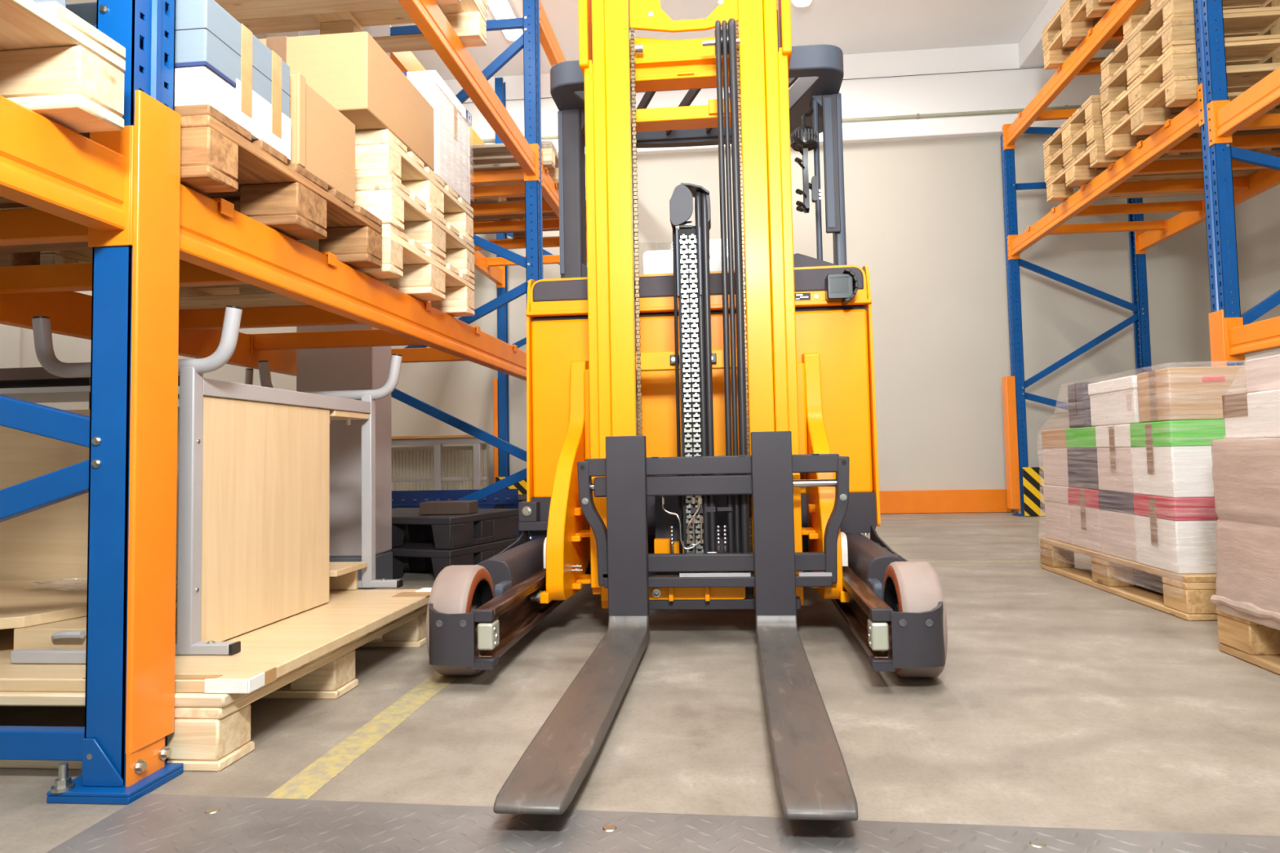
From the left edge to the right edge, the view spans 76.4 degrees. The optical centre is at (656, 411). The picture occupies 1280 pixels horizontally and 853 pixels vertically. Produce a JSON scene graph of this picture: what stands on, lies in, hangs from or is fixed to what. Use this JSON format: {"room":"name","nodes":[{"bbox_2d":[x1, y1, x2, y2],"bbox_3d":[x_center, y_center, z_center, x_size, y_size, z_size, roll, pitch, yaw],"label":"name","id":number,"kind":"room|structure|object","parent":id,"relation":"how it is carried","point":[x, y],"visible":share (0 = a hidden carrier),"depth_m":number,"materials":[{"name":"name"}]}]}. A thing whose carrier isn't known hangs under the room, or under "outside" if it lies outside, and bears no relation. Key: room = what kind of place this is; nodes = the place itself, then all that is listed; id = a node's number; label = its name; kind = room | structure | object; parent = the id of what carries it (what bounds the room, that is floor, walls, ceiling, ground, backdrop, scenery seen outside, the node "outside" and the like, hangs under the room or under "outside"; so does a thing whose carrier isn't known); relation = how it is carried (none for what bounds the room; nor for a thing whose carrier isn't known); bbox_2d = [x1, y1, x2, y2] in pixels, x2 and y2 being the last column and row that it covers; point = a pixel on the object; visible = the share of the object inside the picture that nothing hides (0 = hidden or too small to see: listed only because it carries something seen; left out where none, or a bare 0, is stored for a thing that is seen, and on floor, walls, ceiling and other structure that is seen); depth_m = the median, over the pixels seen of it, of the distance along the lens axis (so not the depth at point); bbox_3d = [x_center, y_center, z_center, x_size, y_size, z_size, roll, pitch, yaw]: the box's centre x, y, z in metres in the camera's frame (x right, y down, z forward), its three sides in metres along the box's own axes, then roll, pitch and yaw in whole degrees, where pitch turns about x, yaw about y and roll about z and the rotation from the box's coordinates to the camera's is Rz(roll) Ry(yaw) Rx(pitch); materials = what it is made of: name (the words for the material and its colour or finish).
{"room":"warehouse","nodes":[
{"label":"warehouse","id":0,"kind":"room"},
{"bbox_2d":[0,324,20,368],"bbox_3d":[-3.486,-1.263,4.185,0.160,4.250,0.350,-1,-3,5],"label":"pilaster","id":1,"kind":"object","parent":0,"point":[10,335],"depth_m":4.24,"materials":[{"name":"beige paint"}]},
{"bbox_2d":[19,0,296,409],"bbox_3d":[-3.945,-1.413,1.193,0.200,4.250,13.500,-1,-3,5],"label":"wall","id":2,"kind":"structure","parent":0,"point":[68,349],"depth_m":4.94,"materials":[{"name":"beige paint"}]},
{"bbox_2d":[296,24,391,556],"bbox_3d":[-1.473,-1.395,3.840,0.357,4.105,0.222,-1,-3,5],"label":"pillar","id":3,"kind":"structure","parent":0,"point":[354,368],"depth_m":3.66,"materials":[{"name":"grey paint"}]},
{"bbox_2d":[0,511,1279,852],"bbox_3d":[0.340,0.666,0.789,8.700,0.120,13.700,-1,-3,5],"label":"floor","id":4,"kind":"structure","parent":0,"point":[1056,700],"depth_m":1.73,"materials":[{"name":"concrete"}]},
{"bbox_2d":[0,367,179,408],"bbox_3d":[-2.460,0.319,3.209,0.900,0.945,0.440,-1,-3,5],"label":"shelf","id":5,"kind":"object","parent":4,"relation":"on","point":[33,384],"visible":0.16,"depth_m":3.05,"materials":[{"name":"grey metal"}]},
{"bbox_2d":[0,0,183,804],"bbox_3d":[-1.470,-0.603,1.554,1.130,2.570,0.149,-1,-3,5],"label":"frame","id":6,"kind":"object","parent":4,"relation":"on","point":[146,28],"visible":0.42,"depth_m":1.44,"materials":[{"name":"blue metal"}]},
{"bbox_2d":[0,95,134,247],"bbox_3d":[-1.097,-0.470,0.166,0.085,0.218,2.680,-1,-3,5],"label":"beam","id":7,"kind":"structure","parent":6,"relation":"attached to","point":[46,166],"depth_m":1.34,"materials":[{"name":"orange metal"}]},
{"bbox_2d":[0,0,125,133],"bbox_3d":[-1.537,-0.548,1.026,1.220,0.144,0.800,-1,-3,5],"label":"pallet","id":8,"kind":"object","parent":7,"relation":"on","point":[55,64],"visible":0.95,"depth_m":1.28,"materials":[{"name":"brown wood"}]},
{"bbox_2d":[0,291,296,376],"bbox_3d":[-1.813,-0.297,3.150,0.085,0.218,3.080,-1,-3,5],"label":"beam","id":9,"kind":"structure","parent":6,"relation":"attached to","point":[69,313],"depth_m":2.61,"materials":[{"name":"orange metal"}]},
{"bbox_2d":[125,89,181,786],"bbox_3d":[-0.913,0.045,1.484,0.018,1.245,0.112,-1,-3,5],"label":"guard","id":10,"kind":"object","parent":6,"relation":"attached to","point":[153,423],"visible":0.98,"depth_m":1.47,"materials":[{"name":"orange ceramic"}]},
{"bbox_2d":[179,183,526,381],"bbox_3d":[-0.828,-0.322,3.060,0.085,0.218,3.080,-1,-3,5],"label":"beam","id":11,"kind":"structure","parent":6,"relation":"attached to","point":[243,248],"depth_m":2.12,"materials":[{"name":"orange metal"}]},
{"bbox_2d":[0,198,234,245],"bbox_3d":[-1.444,-0.393,1.784,1.061,0.088,0.064,-1,-3,5],"label":"support bar","id":12,"kind":"object","parent":11,"relation":"attached to","point":[24,226],"visible":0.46,"depth_m":1.75,"materials":[{"name":"orange metal"}]},
{"bbox_2d":[0,251,337,302],"bbox_3d":[-1.401,-0.370,2.241,1.061,0.088,0.064,-1,-3,5],"label":"support bar","id":13,"kind":"object","parent":11,"relation":"attached to","point":[77,276],"visible":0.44,"depth_m":2.24,"materials":[{"name":"orange metal"}]},
{"bbox_2d":[0,103,382,269],"bbox_3d":[-1.446,-0.496,2.036,1.220,0.144,0.800,-1,-3,5],"label":"pallet","id":14,"kind":"object","parent":11,"relation":"on","point":[220,158],"visible":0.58,"depth_m":1.92,"materials":[{"name":"brown wood"}]},
{"bbox_2d":[66,0,290,159],"bbox_3d":[-1.167,-0.700,1.778,0.596,0.225,0.309,-1,-3,5],"label":"cardboard box","id":15,"kind":"object","parent":14,"relation":"on","point":[220,63],"visible":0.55,"depth_m":1.67,"materials":[{"name":"cardboard"}]},
{"bbox_2d":[287,72,355,203],"bbox_3d":[-1.141,-0.682,2.108,0.618,0.222,0.308,-1,-3,5],"label":"cardboard box","id":16,"kind":"object","parent":14,"relation":"on","point":[322,139],"visible":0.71,"depth_m":2.05,"materials":[{"name":"cardboard"}]},
{"bbox_2d":[40,222,474,316],"bbox_3d":[-1.362,-0.454,2.865,1.220,0.144,0.800,-1,-3,5],"label":"pallet","id":17,"kind":"object","parent":11,"relation":"on","point":[416,272],"visible":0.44,"depth_m":2.79,"materials":[{"name":"brown wood"}]},
{"bbox_2d":[353,174,474,279],"bbox_3d":[-1.360,-0.598,2.860,1.220,0.144,0.800,-1,-3,5],"label":"pallet","id":18,"kind":"object","parent":17,"relation":"on","point":[383,196],"visible":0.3,"depth_m":2.69,"materials":[{"name":"brown wood"}]},
{"bbox_2d":[355,128,473,242],"bbox_3d":[-1.372,-0.741,2.885,1.220,0.144,0.800,-1,-3,5],"label":"pallet","id":19,"kind":"object","parent":18,"relation":"on","point":[378,152],"visible":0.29,"depth_m":2.66,"materials":[{"name":"brown wood"}]},
{"bbox_2d":[258,31,434,171],"bbox_3d":[-1.103,-0.948,2.585,0.620,0.226,0.523,-1,-3,5],"label":"cardboard box","id":20,"kind":"object","parent":19,"relation":"on","point":[351,71],"visible":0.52,"depth_m":2.32,"materials":[{"name":"cardboard"}]},
{"bbox_2d":[402,70,471,205],"bbox_3d":[-0.995,-0.995,3.038,0.522,0.365,0.391,-1,-3,5],"label":"cardboard box","id":21,"kind":"object","parent":19,"relation":"on","point":[452,122],"visible":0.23,"depth_m":2.96,"materials":[{"name":"beige"}]},
{"bbox_2d":[178,300,431,330],"bbox_3d":[-1.337,-0.334,2.937,1.061,0.088,0.064,-1,-3,5],"label":"support bar","id":22,"kind":"object","parent":11,"relation":"attached to","point":[300,315],"visible":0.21,"depth_m":2.92,"materials":[{"name":"orange metal"}]},
{"bbox_2d":[248,325,480,355],"bbox_3d":[-1.284,-0.305,3.504,1.061,0.088,0.064,-1,-3,5],"label":"support bar","id":23,"kind":"object","parent":11,"relation":"attached to","point":[357,338],"visible":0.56,"depth_m":3.50,"materials":[{"name":"orange metal"}]},
{"bbox_2d":[398,0,539,182],"bbox_3d":[-0.852,-1.492,3.123,0.085,0.213,3.080,-1,-3,5],"label":"beam","id":24,"kind":"structure","parent":6,"relation":"attached to","point":[427,15],"depth_m":3.51,"materials":[{"name":"orange metal"}]},
{"bbox_2d":[213,0,486,53],"bbox_3d":[-1.361,-1.614,3.080,1.220,0.144,0.800,-1,-3,5],"label":"pallet","id":25,"kind":"object","parent":24,"relation":"on","point":[467,18],"visible":0.36,"depth_m":3.34,"materials":[{"name":"brown wood"}]},
{"bbox_2d":[0,604,427,772],"bbox_3d":[-1.499,0.645,2.117,1.497,0.139,1.092,-1,-3,5],"label":"pallet","id":26,"kind":"object","parent":4,"relation":"on","point":[211,732],"visible":0.27,"depth_m":1.55,"materials":[{"name":"brown wood"}]},
{"bbox_2d":[0,587,431,693],"bbox_3d":[-1.406,0.558,2.098,1.390,0.029,1.038,-1,-3,5],"label":"board","id":27,"kind":"object","parent":26,"relation":"on","point":[268,652],"visible":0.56,"depth_m":1.77,"materials":[{"name":"brown wood"}]},
{"bbox_2d":[10,648,85,663],"bbox_3d":[-1.209,0.507,1.683,0.260,0.026,0.025,-1,-3,5],"label":"metal bar","id":28,"kind":"object","parent":27,"relation":"on","point":[20,655],"visible":0.56,"depth_m":1.68,"materials":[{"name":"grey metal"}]},
{"bbox_2d":[0,406,179,601],"bbox_3d":[-1.697,0.280,2.346,0.820,0.570,0.020,-1,-3,5],"label":"board","id":29,"kind":"object","parent":27,"relation":"on","point":[49,543],"visible":0.12,"depth_m":2.34,"materials":[{"name":"brown wood"}]},
{"bbox_2d":[13,601,177,650],"bbox_3d":[-1.267,0.501,1.879,0.200,0.060,0.346,-1,-3,5],"label":"drawer box","id":30,"kind":"object","parent":27,"relation":"on","point":[71,633],"visible":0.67,"depth_m":1.74,"materials":[{"name":"brown wood"}]},
{"bbox_2d":[0,580,177,629],"bbox_3d":[-1.642,0.474,2.014,0.939,0.038,0.570,-1,-3,5],"label":"board","id":31,"kind":"object","parent":30,"relation":"on","point":[23,603],"visible":0.54,"depth_m":1.94,"materials":[{"name":"brown wood"}]},
{"bbox_2d":[31,305,403,655],"bbox_3d":[-1.102,0.171,2.207,0.488,0.749,0.901,-1,-3,5],"label":"cart","id":32,"kind":"object","parent":27,"relation":"on","point":[254,498],"visible":0.98,"depth_m":1.96,"materials":[{"name":"beige wood"}]},
{"bbox_2d":[328,561,367,590],"bbox_3d":[-1.155,0.519,2.494,0.460,0.086,0.200,-1,-3,5],"label":"shelf","id":33,"kind":"object","parent":27,"relation":"on","point":[343,575],"visible":0.19,"depth_m":2.56,"materials":[{"name":"brown wood"}]},
{"bbox_2d":[265,671,458,799],"bbox_3d":[-0.533,0.709,2.399,0.075,0.001,2.055,-1,-3,5],"label":"floor marking","id":34,"kind":"object","parent":4,"relation":"on","point":[308,782],"depth_m":1.64,"materials":[{"name":"yellow paint"}]},
{"bbox_2d":[391,434,493,490],"bbox_3d":[-2.201,0.618,7.408,1.435,0.785,0.350,-1,-3,5],"label":"bench","id":35,"kind":"object","parent":4,"relation":"on","point":[437,441],"visible":0.34,"depth_m":7.24,"materials":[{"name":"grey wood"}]},
{"bbox_2d":[391,535,518,579],"bbox_3d":[-1.203,0.741,4.155,0.800,0.149,0.600,-2,-3,22],"label":"pallet","id":36,"kind":"object","parent":4,"relation":"on","point":[420,557],"visible":0.32,"depth_m":3.90,"materials":[{"name":"plastic"}]},
{"bbox_2d":[391,507,519,549],"bbox_3d":[-1.205,0.591,4.169,0.800,0.149,0.600,-2,-3,22],"label":"pallet","id":37,"kind":"object","parent":36,"relation":"on","point":[448,531],"visible":0.73,"depth_m":3.95,"materials":[{"name":"plastic"}]},
{"bbox_2d":[419,500,478,515],"bbox_3d":[-1.023,0.472,4.003,0.250,0.060,0.140,-1,-3,5],"label":"wooden block","id":38,"kind":"object","parent":37,"relation":"on","point":[448,507],"visible":1,"depth_m":3.94,"materials":[{"name":"brown wood"}]},
{"bbox_2d":[391,488,528,540],"bbox_3d":[-1.336,0.709,5.611,1.000,0.367,0.815,-1,-3,5],"label":"steel stillage","id":39,"kind":"object","parent":4,"relation":"on","point":[505,498],"visible":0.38,"depth_m":5.23,"materials":[{"name":"blue metal"}]},
{"bbox_2d":[390,0,542,541],"bbox_3d":[-1.198,-1.218,4.688,1.130,4.120,0.149,-1,-3,5],"label":"frame","id":40,"kind":"object","parent":4,"relation":"on","point":[530,40],"visible":0.24,"depth_m":4.64,"materials":[{"name":"blue metal"}]},
{"bbox_2d":[541,149,586,253],"bbox_3d":[-0.579,-1.341,6.061,0.085,0.213,2.770,-1,-3,5],"label":"beam","id":41,"kind":"structure","parent":40,"relation":"attached to","point":[550,193],"depth_m":5.01,"materials":[{"name":"orange metal"}]},
{"bbox_2d":[470,167,548,185],"bbox_3d":[-1.181,-1.403,4.928,1.061,0.088,0.064,-1,-3,5],"label":"support bar","id":42,"kind":"object","parent":41,"relation":"attached to","point":[514,175],"visible":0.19,"depth_m":4.89,"materials":[{"name":"orange metal"}]},
{"bbox_2d":[470,140,559,204],"bbox_3d":[-1.193,-1.501,5.266,1.220,0.144,0.800,-1,-3,5],"label":"pallet","id":43,"kind":"object","parent":42,"relation":"on","point":[491,157],"visible":0.13,"depth_m":4.92,"materials":[{"name":"brown wood"}]},
{"bbox_2d":[470,195,586,239],"bbox_3d":[-1.107,-1.453,6.191,1.220,0.144,0.800,-1,-3,5],"label":"pallet","id":44,"kind":"object","parent":41,"relation":"on","point":[516,234],"visible":0.13,"depth_m":5.89,"materials":[{"name":"brown wood"}]},
{"bbox_2d":[494,77,559,476],"bbox_3d":[-0.940,-1.075,7.473,1.130,4.120,0.149,-1,-3,5],"label":"frame","id":45,"kind":"object","parent":4,"relation":"on","point":[500,86],"visible":0.19,"depth_m":7.47,"materials":[{"name":"blue metal"}]},
{"bbox_2d":[45,794,1279,852],"bbox_3d":[0.170,0.588,0.430,2.270,0.006,1.746,-1,-3,5],"label":"plate","id":46,"kind":"object","parent":4,"relation":"on","point":[152,823],"visible":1,"depth_m":1.22,"materials":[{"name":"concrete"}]},
{"bbox_2d":[426,0,947,821],"bbox_3d":[0.113,-0.581,2.863,1.302,2.600,3.244,-1,-3,5],"label":"forklift","id":47,"kind":"object","parent":4,"relation":"on","point":[701,424],"visible":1,"depth_m":2.61,"materials":[{"name":"yellow metal"}]},
{"bbox_2d":[669,182,711,231],"bbox_3d":[0.107,-0.643,2.578,0.125,0.134,0.118,-1,-3,5],"label":"hood","id":48,"kind":"object","parent":47,"relation":"attached to","point":[681,202],"depth_m":2.53,"materials":[{"name":"metal"}]},
{"bbox_2d":[824,267,857,306],"bbox_3d":[0.663,-0.447,2.918,0.106,0.119,0.090,-1,-3,5],"label":"work lamp","id":49,"kind":"object","parent":47,"relation":"attached to","point":[841,286],"depth_m":2.90,"materials":[{"name":"grey plastic"}]},
{"bbox_2d":[879,488,1011,514],"bbox_3d":[1.467,0.828,7.338,3.340,0.202,0.050,-1,-3,5],"label":"guard rail","id":50,"kind":"object","parent":4,"relation":"on","point":[987,500],"visible":0.24,"depth_m":7.21,"materials":[{"name":"orange metal"}]},
{"bbox_2d":[1022,466,1044,515],"bbox_3d":[3.561,0.648,6.670,1.060,0.400,0.020,-1,-3,5],"label":"board","id":51,"kind":"object","parent":4,"relation":"on","point":[1033,477],"visible":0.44,"depth_m":6.70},
{"bbox_2d":[1000,126,1151,516],"bbox_3d":[3.550,-0.803,6.840,1.160,3.326,0.149,-1,-3,5],"label":"frame","id":52,"kind":"object","parent":4,"relation":"on","point":[1140,307],"visible":0.62,"depth_m":6.84,"materials":[{"name":"blue metal"}]},
{"bbox_2d":[1001,376,1021,513],"bbox_3d":[2.989,0.297,6.851,0.074,1.185,0.112,-1,-3,5],"label":"guard","id":53,"kind":"object","parent":52,"relation":"attached to","point":[1008,383],"visible":0.97,"depth_m":6.81,"materials":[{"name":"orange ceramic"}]},
{"bbox_2d":[1039,537,1217,621],"bbox_3d":[2.157,0.625,3.197,0.800,0.144,1.220,-1,-3,5],"label":"pallet","id":54,"kind":"object","parent":4,"relation":"on","point":[1187,597],"visible":0.58,"depth_m":3.04,"materials":[{"name":"beige wood"}]},
{"bbox_2d":[1043,484,1071,544],"bbox_3d":[2.004,0.456,3.657,0.397,0.248,0.283,-1,-3,5],"label":"cardboard box","id":55,"kind":"object","parent":54,"relation":"on","point":[1055,497],"visible":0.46,"depth_m":3.66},
{"bbox_2d":[1041,428,1068,486],"bbox_3d":[2.000,0.204,3.670,0.394,0.254,0.283,-1,-3,5],"label":"cardboard box","id":56,"kind":"object","parent":55,"relation":"on","point":[1054,441],"visible":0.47,"depth_m":3.68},
{"bbox_2d":[1067,487,1102,552],"bbox_3d":[1.975,0.441,3.366,0.402,0.248,0.298,-1,-3,5],"label":"cardboard box","id":57,"kind":"object","parent":54,"relation":"on","point":[1085,519],"visible":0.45,"depth_m":3.37,"materials":[{"name":"cardboard"}]},
{"bbox_2d":[1065,426,1098,489],"bbox_3d":[1.972,0.189,3.380,0.397,0.254,0.298,-1,-3,5],"label":"cardboard box","id":58,"kind":"object","parent":57,"relation":"on","point":[1081,442],"visible":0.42,"depth_m":3.38,"materials":[{"name":"cardboard"}]},
{"bbox_2d":[1067,382,1097,427],"bbox_3d":[1.945,-0.030,3.421,0.350,0.186,0.160,-1,-3,5],"label":"cardboard box","id":59,"kind":"object","parent":58,"relation":"on","point":[1078,398],"visible":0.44,"depth_m":3.40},
{"bbox_2d":[1097,490,1137,562],"bbox_3d":[1.948,0.425,3.073,0.401,0.248,0.288,-1,-3,5],"label":"cardboard box","id":60,"kind":"object","parent":54,"relation":"on","point":[1117,515],"visible":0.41,"depth_m":3.08,"materials":[{"name":"cardboard"}]},
{"bbox_2d":[1095,423,1133,493],"bbox_3d":[1.942,0.174,3.087,0.402,0.254,0.288,-1,-3,5],"label":"cardboard box","id":61,"kind":"object","parent":60,"relation":"on","point":[1114,455],"visible":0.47,"depth_m":3.09,"materials":[{"name":"cardboard"}]},
{"bbox_2d":[1133,493,1218,573],"bbox_3d":[1.919,0.411,2.790,0.406,0.248,0.278,-1,-3,5],"label":"cardboard box","id":62,"kind":"object","parent":54,"relation":"on","point":[1178,535],"visible":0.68,"depth_m":2.67,"materials":[{"name":"cardboard"}]},
{"bbox_2d":[1129,419,1279,497],"bbox_3d":[1.914,0.159,2.803,0.406,0.254,0.278,-1,-3,5],"label":"cardboard box","id":63,"kind":"object","parent":62,"relation":"on","point":[1171,459],"visible":0.66,"depth_m":2.69,"materials":[{"name":"cardboard"}]},
{"bbox_2d":[1088,375,1139,426],"bbox_3d":[1.915,-0.040,3.100,0.358,0.172,0.373,-1,-3,5],"label":"cardboard box","id":64,"kind":"object","parent":63,"relation":"on","point":[1114,402],"visible":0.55,"depth_m":3.08,"materials":[{"name":"cardboard"}]},
{"bbox_2d":[1137,365,1247,422],"bbox_3d":[1.948,-0.059,2.790,0.468,0.176,0.216,-1,-3,5],"label":"cardboard box","id":65,"kind":"object","parent":63,"relation":"on","point":[1171,393],"visible":0.76,"depth_m":2.70,"materials":[{"name":"beige cardboard"}]},
{"bbox_2d":[1193,0,1279,365],"bbox_3d":[3.258,-1.273,3.955,1.130,3.970,0.149,-1,-3,5],"label":"frame","id":66,"kind":"object","parent":4,"relation":"on","point":[1216,205],"visible":0.54,"depth_m":3.98,"materials":[{"name":"blue metal"}]},
{"bbox_2d":[1002,0,1144,151],"bbox_3d":[2.877,-2.419,5.534,0.085,0.218,2.890,-1,-3,5],"label":"beam","id":67,"kind":"structure","parent":66,"relation":"attached to","point":[1120,11],"depth_m":5.60,"materials":[{"name":"orange metal"}]},
{"bbox_2d":[1043,0,1123,69],"bbox_3d":[3.358,-2.568,5.401,1.220,0.144,0.800,-1,-3,5],"label":"pallet","id":68,"kind":"object","parent":67,"relation":"on","point":[1087,14],"visible":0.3,"depth_m":5.44,"materials":[{"name":"beige wood"}]},
{"bbox_2d":[1007,82,1204,260],"bbox_3d":[2.897,-1.466,5.483,0.085,0.208,2.890,-1,-3,5],"label":"beam","id":69,"kind":"structure","parent":66,"relation":"attached to","point":[1190,120],"depth_m":4.97,"materials":[{"name":"orange metal"}]},
{"bbox_2d":[1026,219,1167,235],"bbox_3d":[3.494,-1.440,6.407,1.091,0.088,0.064,-1,-3,5],"label":"support bar","id":70,"kind":"object","parent":69,"relation":"attached to","point":[1149,224],"visible":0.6,"depth_m":6.38,"materials":[{"name":"orange metal"}]},
{"bbox_2d":[1051,200,1204,217],"bbox_3d":[3.447,-1.465,5.909,1.091,0.088,0.064,-1,-3,5],"label":"support bar","id":71,"kind":"object","parent":69,"relation":"attached to","point":[1181,206],"visible":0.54,"depth_m":5.88,"materials":[{"name":"orange metal"}]},
{"bbox_2d":[1080,176,1248,195],"bbox_3d":[3.401,-1.491,5.412,1.091,0.088,0.064,-1,-3,5],"label":"support bar","id":72,"kind":"object","parent":69,"relation":"attached to","point":[1196,184],"visible":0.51,"depth_m":5.39,"materials":[{"name":"orange metal"}]},
{"bbox_2d":[1107,155,1279,174],"bbox_3d":[3.364,-1.511,5.014,1.091,0.088,0.064,-1,-3,5],"label":"support bar","id":73,"kind":"object","parent":69,"relation":"attached to","point":[1187,165],"visible":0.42,"depth_m":5.01,"materials":[{"name":"orange metal"}]},
{"bbox_2d":[1046,129,1279,201],"bbox_3d":[3.365,-1.608,5.373,1.220,0.144,0.800,-1,-3,5],"label":"pallet","id":74,"kind":"object","parent":73,"relation":"on","point":[1091,162],"visible":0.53,"depth_m":5.34,"materials":[{"name":"beige wood"}]},
{"bbox_2d":[1044,117,1279,182],"bbox_3d":[3.357,-1.752,5.390,1.220,0.144,0.800,-1,-3,5],"label":"pallet","id":75,"kind":"object","parent":74,"relation":"on","point":[1092,131],"visible":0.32,"depth_m":5.37,"materials":[{"name":"beige wood"}]},
{"bbox_2d":[1043,94,1102,163],"bbox_3d":[3.354,-1.895,5.397,1.220,0.144,0.800,-1,-3,6],"label":"pallet","id":76,"kind":"object","parent":75,"relation":"on","point":[1091,108],"visible":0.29,"depth_m":5.38,"materials":[{"name":"beige wood"}]},
{"bbox_2d":[1137,133,1279,153],"bbox_3d":[3.330,-1.530,4.646,1.091,0.088,0.064,-1,-3,5],"label":"support bar","id":77,"kind":"object","parent":69,"relation":"attached to","point":[1261,140],"visible":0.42,"depth_m":4.63,"materials":[{"name":"orange metal"}]},
{"bbox_2d":[1134,168,1279,253],"bbox_3d":[3.911,-1.491,5.390,0.085,0.208,2.890,-1,-3,5],"label":"beam","id":78,"kind":"structure","parent":66,"relation":"attached to","point":[1265,179],"depth_m":6.00,"materials":[{"name":"orange metal"}]},
{"bbox_2d":[1103,65,1279,155],"bbox_3d":[3.284,-1.655,4.474,1.220,0.144,0.800,-1,-3,6],"label":"pallet","id":79,"kind":"object","parent":78,"relation":"on","point":[1178,91],"visible":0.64,"depth_m":4.40,"materials":[{"name":"beige wood"}]},
{"bbox_2d":[1102,38,1279,133],"bbox_3d":[3.282,-1.798,4.494,1.220,0.144,0.800,-1,-3,6],"label":"pallet","id":80,"kind":"object","parent":79,"relation":"on","point":[1255,53],"visible":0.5,"depth_m":4.24,"materials":[{"name":"beige wood"}]},
{"bbox_2d":[1099,10,1279,110],"bbox_3d":[3.273,-1.942,4.499,1.220,0.144,0.800,-1,-3,5],"label":"pallet","id":81,"kind":"object","parent":80,"relation":"on","point":[1260,25],"visible":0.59,"depth_m":4.23,"materials":[{"name":"beige wood"}]},
{"bbox_2d":[1100,0,1279,84],"bbox_3d":[3.280,-2.086,4.502,1.220,0.144,0.800,-1,-3,5],"label":"pallet","id":82,"kind":"object","parent":81,"relation":"on","point":[1157,17],"visible":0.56,"depth_m":4.34,"materials":[{"name":"beige wood"}]},
{"bbox_2d":[1208,309,1226,366],"bbox_3d":[2.746,0.124,3.946,0.018,1.230,0.112,-1,-3,5],"label":"guard","id":83,"kind":"object","parent":66,"relation":"attached to","point":[1216,319],"visible":0.12,"depth_m":3.96,"materials":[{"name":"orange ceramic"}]},
{"bbox_2d":[1206,66,1279,146],"bbox_3d":[2.626,-1.490,2.533,0.085,0.213,2.970,-1,-3,5],"label":"beam","id":84,"kind":"structure","parent":66,"relation":"attached to","point":[1224,117],"depth_m":3.78,"materials":[{"name":"orange metal"}]},
{"bbox_2d":[1224,315,1279,361],"bbox_3d":[2.648,-0.421,2.476,0.085,0.213,2.970,-1,-3,5],"label":"beam","id":85,"kind":"structure","parent":66,"relation":"attached to","point":[1241,340],"depth_m":3.76,"materials":[{"name":"orange metal"}]},
{"bbox_2d":[1216,606,1279,675],"bbox_3d":[1.883,0.545,1.597,0.800,0.144,1.220,-1,-3,6],"label":"pallet","id":86,"kind":"object","parent":4,"relation":"on","point":[1256,644],"visible":0.76,"depth_m":2.10,"materials":[{"name":"beige wood"}]},
{"bbox_3d":[1.893,0.365,1.618,0.805,0.217,1.165,-1,-3,5],"label":"cardboard box","id":87,"kind":"object","parent":86,"relation":"on","visible":0},
{"bbox_2d":[1210,438,1279,630],"bbox_3d":[1.883,0.271,1.623,0.860,0.469,1.206,-1,-3,5],"label":"load","id":88,"kind":"object","parent":87,"relation":"attached to","point":[1246,473],"depth_m":2.09,"materials":[{"name":"beige"}]},
{"bbox_3d":[1.888,0.146,1.627,0.805,0.216,1.160,-1,-3,5],"label":"cardboard box","id":89,"kind":"object","parent":87,"relation":"on","visible":0},
{"bbox_2d":[1222,389,1279,439],"bbox_3d":[1.879,-0.022,1.642,0.756,0.119,1.111,-1,-3,5],"label":"cardboard box","id":90,"kind":"object","parent":89,"relation":"on","point":[1256,415],"visible":1,"depth_m":2.11,"materials":[{"name":"cardboard"}]},
{"bbox_2d":[1244,354,1279,392],"bbox_3d":[1.864,-0.127,1.643,0.682,0.088,1.000,-1,-3,5],"label":"cardboard box","id":91,"kind":"object","parent":90,"relation":"on","point":[1262,374],"visible":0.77,"depth_m":2.10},
{"bbox_2d":[265,0,1048,79],"bbox_3d":[0.251,-3.712,1.022,8.700,0.150,13.700,-1,-3,5],"label":"ceiling","id":92,"kind":"structure","parent":0,"point":[853,26],"depth_m":7.04,"materials":[{"name":"white paint"}]},
{"bbox_2d":[391,43,1235,511],"bbox_3d":[0.919,-1.170,7.617,8.700,4.250,0.200,-1,-3,5],"label":"wall","id":93,"kind":"structure","parent":0,"point":[925,218],"depth_m":7.37,"materials":[{"name":"beige paint"}]},
{"bbox_2d":[391,445,489,490],"bbox_3d":[-2.214,0.571,7.660,1.305,0.475,0.114,-1,-3,5],"label":"radiator","id":94,"kind":"object","parent":93,"relation":"attached to","point":[457,461],"visible":0.35,"depth_m":7.60,"materials":[{"name":"beige metal"}]},
{"bbox_2d":[484,113,1067,155],"bbox_3d":[0.878,-2.531,7.540,8.300,0.160,0.100,-1,-3,5],"label":"trim","id":95,"kind":"structure","parent":93,"relation":"attached to","point":[986,125],"depth_m":7.36,"materials":[{"name":"white paint"}]},
{"bbox_2d":[481,105,1081,142],"bbox_3d":[0.876,-2.645,7.554,8.100,0.060,0.086,-1,-3,5],"label":"pipe","id":96,"kind":"object","parent":93,"relation":"attached to","point":[917,116],"visible":0.27,"depth_m":7.37,"materials":[{"name":"metal"}]},
{"bbox_2d":[1018,0,1072,67],"bbox_3d":[2.904,-3.594,0.669,0.460,0.230,13.500,-1,-3,5],"label":"trim","id":97,"kind":"structure","parent":93,"relation":"attached to","point":[1030,46],"depth_m":7.06,"materials":[{"name":"white paint"}]},
{"bbox_2d":[1228,183,1279,365],"bbox_3d":[4.517,-1.627,0.418,0.200,4.250,13.500,-1,-3,5],"label":"wall","id":98,"kind":"structure","parent":0,"point":[1257,219],"depth_m":6.75,"materials":[{"name":"beige paint"}]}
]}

